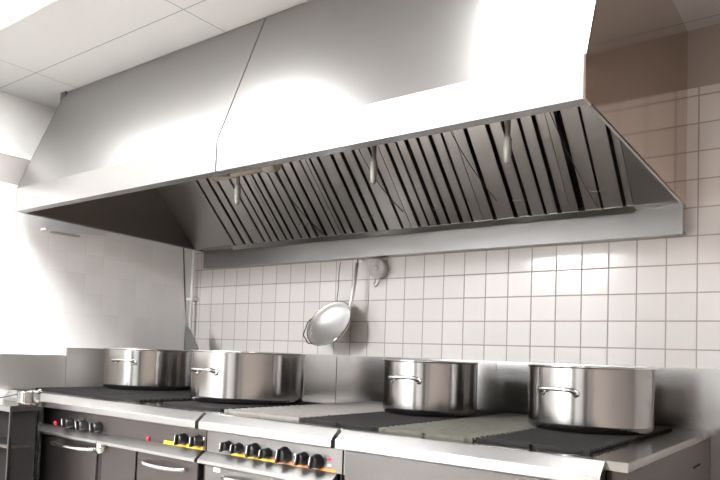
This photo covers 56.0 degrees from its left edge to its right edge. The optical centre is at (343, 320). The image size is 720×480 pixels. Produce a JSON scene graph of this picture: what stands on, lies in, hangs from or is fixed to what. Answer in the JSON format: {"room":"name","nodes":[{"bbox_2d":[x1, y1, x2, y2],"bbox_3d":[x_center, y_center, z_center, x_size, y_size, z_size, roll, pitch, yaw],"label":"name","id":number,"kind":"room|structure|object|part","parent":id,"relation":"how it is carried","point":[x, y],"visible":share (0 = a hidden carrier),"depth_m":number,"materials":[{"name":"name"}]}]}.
{"room":"commercial kitchen","nodes":[
{"label":"commercial kitchen","id":0,"kind":"room"},
{"bbox_2d":[0,153,195,479],"bbox_3d":[-3.429,-0.160,1.676,0.350,2.530,7.500,0,-4,37],"label":"wall","id":1,"kind":"structure","parent":0,"point":[58,293],"depth_m":3.89,"materials":[{"name":"tile"}]},
{"bbox_2d":[0,150,31,160],"bbox_3d":[-3.338,-1.036,1.673,0.211,0.015,7.498,0,-4,37],"label":"trim","id":2,"kind":"structure","parent":1,"relation":"attached to","point":[1,151],"depth_m":3.59,"materials":[{"name":"white paint"}]},
{"bbox_2d":[0,91,55,157],"bbox_3d":[-3.414,-1.232,1.747,0.009,0.379,7.498,0,-4,37],"label":"soffit","id":3,"kind":"object","parent":1,"relation":"attached to","point":[23,123],"depth_m":3.83,"materials":[{"name":"white paint"}]},
{"bbox_2d":[0,354,65,388],"bbox_3d":[-2.027,0.240,3.220,0.008,0.184,1.498,0,-4,37],"label":"backsplash panel","id":4,"kind":"object","parent":1,"relation":"attached to","point":[17,371],"visible":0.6,"depth_m":3.66,"materials":[{"name":"metal"}]},
{"bbox_2d":[41,228,105,236],"bbox_3d":[-1.532,-0.498,3.841,0.050,0.038,0.370,0,-4,37],"label":"wall bracket","id":5,"kind":"object","parent":1,"relation":"attached to","point":[55,231],"visible":1,"depth_m":3.81,"materials":[{"name":"metal"}]},
{"bbox_2d":[50,231,79,236],"bbox_3d":[-1.565,-0.486,3.796,0.039,0.008,0.160,0,-4,37],"label":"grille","id":6,"kind":"object","parent":5,"relation":"attached to","point":[67,233],"depth_m":3.79,"materials":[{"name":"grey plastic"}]},
{"bbox_2d":[64,348,103,386],"bbox_3d":[-1.308,0.292,4.163,0.012,0.228,0.869,0,-4,37],"label":"backsplash panel","id":7,"kind":"object","parent":1,"relation":"attached to","point":[84,366],"visible":0.24,"depth_m":3.90,"materials":[{"name":"metal"}]},
{"bbox_2d":[0,0,719,109],"bbox_3d":[-1.048,-1.477,-0.032,6.211,0.100,7.700,0,-4,37],"label":"ceiling","id":8,"kind":"structure","parent":0,"point":[64,45],"depth_m":2.99,"materials":[{"name":"white paint"}]},
{"bbox_2d":[0,0,56,30],"bbox_3d":[-1.549,-1.304,2.639,0.910,0.012,0.590,0,-4,37],"label":"recessed light","id":9,"kind":"object","parent":8,"relation":"in","point":[11,11],"visible":1,"depth_m":2.79,"materials":[{"name":"white paint"}]},
{"bbox_2d":[15,0,687,269],"bbox_3d":[-0.152,-0.811,3.146,2.936,0.862,1.282,0,-4,37],"label":"exhaust hood","id":10,"kind":"object","parent":8,"relation":"attached to","point":[311,131],"visible":1,"depth_m":2.75,"materials":[{"name":"metal"}]},
{"bbox_3d":[-1.301,-0.864,4.023,0.006,0.731,1.282,0,-4,37],"label":"panel","id":11,"kind":"part","parent":10,"relation":"part of","materials":[{"name":"metal"}]},
{"bbox_3d":[-1.010,-0.911,3.150,1.515,0.703,0.240,0,-4,37],"label":"panel","id":12,"kind":"part","parent":10,"relation":"part of","materials":[{"name":"metal"}]},
{"bbox_3d":[-1.030,-0.843,4.081,0.351,0.720,0.706,0,-4,37],"label":"blank panel","id":13,"kind":"part","parent":10,"relation":"part of","materials":[{"name":"metal"}]},
{"bbox_2d":[303,259,364,345],"bbox_3d":[-0.064,-0.101,3.696,0.309,0.483,0.214,0,-4,37],"label":"ladle","id":14,"kind":"object","parent":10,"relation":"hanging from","point":[331,321],"visible":1,"depth_m":3.71,"materials":[{"name":"metal"}]},
{"bbox_2d":[308,302,350,344],"bbox_3d":[-0.078,0.012,3.665,0.288,0.250,0.162,0,-4,37],"label":"bowl","id":15,"kind":"object","parent":14,"relation":"on","point":[331,321],"depth_m":3.72,"materials":[{"name":"metal"}]},
{"bbox_3d":[0.051,-0.188,3.631,0.031,0.257,0.072,0,-4,37],"label":"handle","id":16,"kind":"part","parent":14,"relation":"part of","materials":[{"name":"metal"}]},
{"bbox_3d":[0.149,-0.913,2.269,1.383,0.703,0.240,0,-4,37],"label":"panel","id":17,"kind":"part","parent":10,"relation":"part of","materials":[{"name":"metal"}]},
{"bbox_3d":[0.256,-0.469,3.516,2.380,0.047,0.047,0,-4,37],"label":"filter rail","id":18,"kind":"part","parent":10,"relation":"part of","materials":[{"name":"metal"}]},
{"bbox_3d":[0.005,-0.866,3.336,2.900,0.721,0.707,0,-4,37],"label":"filter plate","id":19,"kind":"part","parent":10,"relation":"part of","materials":[{"name":"silver metal"}]},
{"bbox_3d":[1.016,-0.868,2.262,0.006,0.731,1.282,0,-4,37],"label":"panel","id":20,"kind":"part","parent":10,"relation":"part of","materials":[{"name":"metal"}]},
{"bbox_3d":[1.072,-0.847,2.484,0.169,0.720,0.706,0,-4,37],"label":"blank panel","id":21,"kind":"part","parent":10,"relation":"part of","materials":[{"name":"metal"}]},
{"bbox_2d":[192,24,719,368],"bbox_3d":[1.199,0.071,2.922,6.211,2.530,0.100,0,-4,37],"label":"wall","id":22,"kind":"structure","parent":0,"point":[655,302],"depth_m":3.13,"materials":[{"name":"tile"}]},
{"bbox_2d":[186,250,198,332],"bbox_3d":[-0.999,-0.499,4.536,0.054,1.380,0.061,0,-4,37],"label":"pipe","id":23,"kind":"object","parent":22,"relation":"attached to","point":[191,299],"visible":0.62,"depth_m":4.50,"materials":[{"name":"metal"}]},
{"bbox_2d":[304,354,336,398],"bbox_3d":[-0.317,0.463,3.959,0.686,0.542,0.030,0,-4,37],"label":"backsplash panel","id":24,"kind":"object","parent":22,"relation":"attached to","point":[320,375],"visible":0.22,"depth_m":3.82,"materials":[{"name":"metal"}]},
{"bbox_2d":[368,257,388,286],"bbox_3d":[0.182,-0.262,3.621,0.112,0.170,0.055,0,-4,37],"label":"disc","id":25,"kind":"object","parent":22,"relation":"attached to","point":[378,268],"visible":1,"depth_m":3.60,"materials":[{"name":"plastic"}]},
{"bbox_2d":[336,355,496,411],"bbox_3d":[0.335,0.461,3.464,0.948,0.542,0.030,0,-4,37],"label":"backsplash panel","id":26,"kind":"object","parent":22,"relation":"attached to","point":[359,378],"visible":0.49,"depth_m":3.60,"materials":[{"name":"metal"}]},
{"bbox_2d":[496,361,719,479],"bbox_3d":[1.087,0.460,2.893,0.936,0.542,0.030,0,-4,37],"label":"backsplash panel","id":27,"kind":"object","parent":22,"relation":"attached to","point":[684,398],"visible":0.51,"depth_m":2.71,"materials":[{"name":"metal"}]},
{"bbox_3d":[-1.144,1.148,-0.163,6.211,0.100,7.700,0,-4,37],"label":"floor","id":28,"kind":"structure","parent":0,"visible":0},
{"bbox_2d":[0,399,41,479],"bbox_3d":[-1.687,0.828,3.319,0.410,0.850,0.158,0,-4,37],"label":"table","id":29,"kind":"object","parent":28,"relation":"on","point":[18,428],"visible":0.96,"depth_m":3.23,"materials":[{"name":"metal"}]},
{"bbox_3d":[-1.649,0.775,3.369,0.370,0.682,0.006,0,-4,37],"label":"panel","id":30,"kind":"part","parent":29,"relation":"part of","materials":[{"name":"grey metal"}]},
{"bbox_3d":[-1.574,0.837,3.146,0.012,0.822,0.012,0,-4,37],"label":"leg","id":31,"kind":"part","parent":29,"relation":"part of","materials":[{"name":"metal"}]},
{"bbox_2d":[0,436,35,448],"bbox_3d":[-1.678,0.596,3.332,0.380,0.015,0.140,0,-4,37],"label":"shelf","id":32,"kind":"object","parent":29,"relation":"attached to","point":[30,443],"depth_m":3.22,"materials":[{"name":"metal"}]},
{"bbox_2d":[0,389,41,404],"bbox_3d":[-1.633,0.364,3.304,0.355,0.078,0.108,1,-3,22],"label":"saucepan","id":33,"kind":"object","parent":29,"relation":"on","point":[24,397],"visible":1,"depth_m":3.22,"materials":[{"name":"metal"}]},
{"bbox_3d":[-1.537,0.771,3.208,0.006,0.682,0.122,0,-4,37],"label":"panel","id":34,"kind":"part","parent":29,"relation":"part of","materials":[{"name":"grey metal"}]},
{"bbox_3d":[-1.491,0.846,3.254,0.012,0.822,0.012,0,-4,37],"label":"leg","id":35,"kind":"part","parent":29,"relation":"part of","materials":[{"name":"metal"}]},
{"bbox_2d":[3,386,361,479],"bbox_3d":[-0.824,0.839,3.520,1.531,0.911,1.240,0,-4,37],"label":"range","id":36,"kind":"object","parent":28,"relation":"on","point":[84,437],"depth_m":2.99,"materials":[{"name":"metal"}]},
{"bbox_3d":[-1.308,0.482,3.190,0.053,0.053,0.047,0,-4,37],"label":"knob","id":37,"kind":"part","parent":36,"relation":"part of","materials":[{"name":"black plastic"}]},
{"bbox_3d":[-1.304,0.844,3.193,0.483,0.573,0.032,0,-4,37],"label":"door","id":38,"kind":"part","parent":36,"relation":"part of","materials":[{"name":"metal"}]},
{"bbox_3d":[-1.266,0.580,3.130,0.347,0.020,0.054,0,-4,37],"label":"handle","id":39,"kind":"part","parent":36,"relation":"part of","materials":[{"name":"metal"}]},
{"bbox_3d":[-1.217,0.483,3.120,0.053,0.053,0.047,0,-4,37],"label":"knob","id":40,"kind":"part","parent":36,"relation":"part of","materials":[{"name":"black plastic"}]},
{"bbox_3d":[-1.125,0.482,3.051,0.053,0.053,0.047,0,-4,37],"label":"knob","id":41,"kind":"part","parent":36,"relation":"part of","materials":[{"name":"black plastic"}]},
{"bbox_3d":[-1.276,0.378,3.647,0.570,0.011,0.500,0,-4,37],"label":"burner grate","id":42,"kind":"part","parent":36,"relation":"part of","materials":[{"name":"black metal"}]},
{"bbox_3d":[-0.985,0.843,2.952,0.248,0.573,0.030,0,-4,37],"label":"panel","id":43,"kind":"part","parent":36,"relation":"part of","materials":[{"name":"metal"}]},
{"bbox_3d":[-1.011,0.466,3.003,1.200,0.086,0.013,0,-4,37],"label":"control panel","id":44,"kind":"part","parent":36,"relation":"part of","materials":[{"name":"metal"}]},
{"bbox_3d":[-0.905,0.376,3.340,0.350,0.011,0.500,0,-4,37],"label":"burner grate","id":45,"kind":"part","parent":36,"relation":"part of","materials":[{"name":"black metal"}]},
{"bbox_3d":[-0.737,0.587,2.727,0.277,0.020,0.054,0,-4,37],"label":"handle","id":46,"kind":"part","parent":36,"relation":"part of","materials":[{"name":"metal"}]},
{"bbox_3d":[-0.723,0.843,2.751,0.388,0.573,0.032,0,-4,37],"label":"door","id":47,"kind":"part","parent":36,"relation":"part of","materials":[{"name":"metal"}]},
{"bbox_3d":[-0.656,0.473,2.695,0.051,0.051,0.047,0,-4,37],"label":"knob","id":48,"kind":"part","parent":36,"relation":"part of","materials":[{"name":"black plastic"}]},
{"bbox_3d":[-0.584,0.471,2.640,0.051,0.051,0.047,0,-4,37],"label":"knob","id":49,"kind":"part","parent":36,"relation":"part of","materials":[{"name":"black plastic"}]},
{"bbox_3d":[-0.448,0.380,3.099,0.370,0.011,0.650,0,-4,37],"label":"burner grate","id":50,"kind":"part","parent":36,"relation":"part of","materials":[{"name":"black metal"}]},
{"bbox_2d":[189,350,305,404],"bbox_3d":[-0.457,0.263,3.220,0.547,0.233,0.547,3,-3,-13],"label":"cooking pot","id":51,"kind":"object","parent":36,"relation":"on","point":[222,377],"visible":1,"depth_m":2.98,"materials":[{"name":"metal"}]},
{"bbox_3d":[-0.626,0.225,2.998,0.149,0.032,0.047,0,-4,37],"label":"handle","id":52,"kind":"part","parent":51,"relation":"part of","materials":[{"name":"metal"}]},
{"bbox_3d":[-0.972,0.409,4.046,0.570,0.011,0.495,0,-4,37],"label":"grate","id":53,"kind":"object","parent":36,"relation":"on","visible":0},
{"bbox_2d":[103,347,190,390],"bbox_3d":[-1.127,0.277,3.920,0.515,0.227,0.515,4,-3,-31],"label":"cooking pot","id":54,"kind":"object","parent":53,"relation":"on","point":[124,368],"visible":0.88,"depth_m":3.70,"materials":[{"name":"metal"}]},
{"bbox_3d":[-1.200,0.222,3.668,0.149,0.032,0.047,1,-3,16],"label":"handle","id":55,"kind":"part","parent":54,"relation":"part of","materials":[{"name":"metal"}]},
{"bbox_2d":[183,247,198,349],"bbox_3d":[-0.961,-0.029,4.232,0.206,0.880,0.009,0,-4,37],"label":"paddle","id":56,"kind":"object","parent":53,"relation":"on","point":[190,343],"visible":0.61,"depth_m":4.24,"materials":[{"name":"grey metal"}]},
{"bbox_3d":[-1.013,-0.128,4.279,0.067,0.681,0.009,0,-4,37],"label":"handle","id":57,"kind":"part","parent":56,"relation":"part of","materials":[{"name":"metal"}]},
{"bbox_3d":[-0.947,0.211,4.203,0.150,0.400,0.004,0,-4,37],"label":"blade","id":58,"kind":"part","parent":56,"relation":"part of","materials":[{"name":"grey metal"}]},
{"bbox_2d":[197,410,504,479],"bbox_3d":[0.088,0.837,2.831,0.753,0.911,1.233,0,-4,37],"label":"range","id":59,"kind":"object","parent":28,"relation":"on","point":[239,446],"depth_m":2.42,"materials":[{"name":"metal"}]},
{"bbox_3d":[-0.448,0.473,2.537,0.044,0.044,0.047,0,-4,37],"label":"knob","id":60,"kind":"part","parent":59,"relation":"part of","materials":[{"name":"black plastic"}]},
{"bbox_3d":[-0.277,0.584,2.382,0.450,0.019,0.048,0,-4,37],"label":"handle","id":61,"kind":"part","parent":59,"relation":"part of","materials":[{"name":"metal"}]},
{"bbox_3d":[-0.403,0.473,2.502,0.044,0.044,0.047,0,-4,37],"label":"knob","id":62,"kind":"part","parent":59,"relation":"part of","materials":[{"name":"black plastic"}]},
{"bbox_3d":[-0.287,0.842,2.420,0.632,0.573,0.032,0,-4,37],"label":"door","id":63,"kind":"part","parent":59,"relation":"part of","materials":[{"name":"metal"}]},
{"bbox_3d":[-0.338,0.471,2.453,0.055,0.055,0.047,0,-4,37],"label":"knob","id":64,"kind":"part","parent":59,"relation":"part of","materials":[{"name":"black plastic"}]},
{"bbox_3d":[-0.287,0.475,2.414,0.041,0.041,0.047,0,-4,37],"label":"knob","id":65,"kind":"part","parent":59,"relation":"part of","materials":[{"name":"black plastic"}]},
{"bbox_3d":[-0.266,0.464,2.436,0.661,0.086,0.013,0,-4,37],"label":"control panel","id":66,"kind":"part","parent":59,"relation":"part of","materials":[{"name":"metal"}]},
{"bbox_3d":[-0.222,0.471,2.364,0.060,0.060,0.047,0,-4,37],"label":"knob","id":67,"kind":"part","parent":59,"relation":"part of","materials":[{"name":"black plastic"}]},
{"bbox_3d":[-0.151,0.473,2.311,0.048,0.048,0.047,0,-4,37],"label":"knob","id":68,"kind":"part","parent":59,"relation":"part of","materials":[{"name":"black plastic"}]},
{"bbox_2d":[224,401,383,420],"bbox_3d":[-0.014,0.390,2.989,0.395,0.011,1.020,0,-4,37],"label":"griddle plate","id":69,"kind":"object","parent":59,"relation":"on","point":[291,412],"visible":0.73,"depth_m":2.80,"materials":[{"name":"metal"}]},
{"bbox_3d":[-0.102,0.475,2.273,0.053,0.053,0.047,0,-4,37],"label":"knob","id":70,"kind":"part","parent":59,"relation":"part of","materials":[{"name":"black plastic"}]},
{"bbox_3d":[0.136,0.374,2.558,0.345,0.011,0.525,0,-4,37],"label":"burner grate","id":71,"kind":"part","parent":59,"relation":"part of","materials":[{"name":"black metal"}]},
{"bbox_2d":[382,359,478,416],"bbox_3d":[0.364,0.281,2.871,0.407,0.223,0.407,2,-3,-7],"label":"cooking pot","id":72,"kind":"object","parent":59,"relation":"on","point":[424,388],"visible":1,"depth_m":2.70,"materials":[{"name":"metal"}]},
{"bbox_3d":[0.237,0.236,2.709,0.149,0.032,0.049,0,-4,37],"label":"handle","id":73,"kind":"part","parent":72,"relation":"part of","materials":[{"name":"metal"}]},
{"bbox_3d":[0.447,0.406,2.967,0.345,0.011,0.495,0,-4,37],"label":"burner grate","id":74,"kind":"part","parent":59,"relation":"part of","materials":[{"name":"black metal"}]},
{"bbox_2d":[335,425,709,479],"bbox_3d":[0.681,0.836,2.390,0.898,0.911,1.217,0,-4,37],"label":"range","id":75,"kind":"object","parent":28,"relation":"on","point":[369,454],"depth_m":2.01,"materials":[{"name":"metal"}]},
{"bbox_3d":[0.317,0.775,1.954,0.808,0.704,0.013,0,-4,37],"label":"panel","id":76,"kind":"part","parent":75,"relation":"part of","materials":[{"name":"metal"}]},
{"bbox_2d":[379,413,537,441],"bbox_3d":[0.563,0.389,2.538,0.340,0.011,1.040,0,-4,37],"label":"griddle plate","id":77,"kind":"object","parent":75,"relation":"on","point":[471,429],"visible":0.69,"depth_m":2.33,"materials":[{"name":"grey metal"}]},
{"bbox_3d":[0.688,0.373,2.132,0.330,0.011,0.515,0,-4,37],"label":"burner grate","id":78,"kind":"part","parent":75,"relation":"part of","materials":[{"name":"black metal"}]},
{"bbox_2d":[527,364,655,434],"bbox_3d":[0.888,0.277,2.448,0.439,0.225,0.439,2,-3,2],"label":"cooking pot","id":79,"kind":"object","parent":75,"relation":"on","point":[599,400],"visible":1,"depth_m":2.26,"materials":[{"name":"metal"}]},
{"bbox_3d":[0.721,0.241,2.299,0.047,0.032,0.149,5,-4,-42],"label":"handle","id":80,"kind":"part","parent":79,"relation":"part of","materials":[{"name":"metal"}]},
{"bbox_3d":[0.999,0.405,2.541,0.330,0.011,0.505,0,-4,37],"label":"burner grate","id":81,"kind":"part","parent":75,"relation":"part of","materials":[{"name":"black metal"}]}
]}

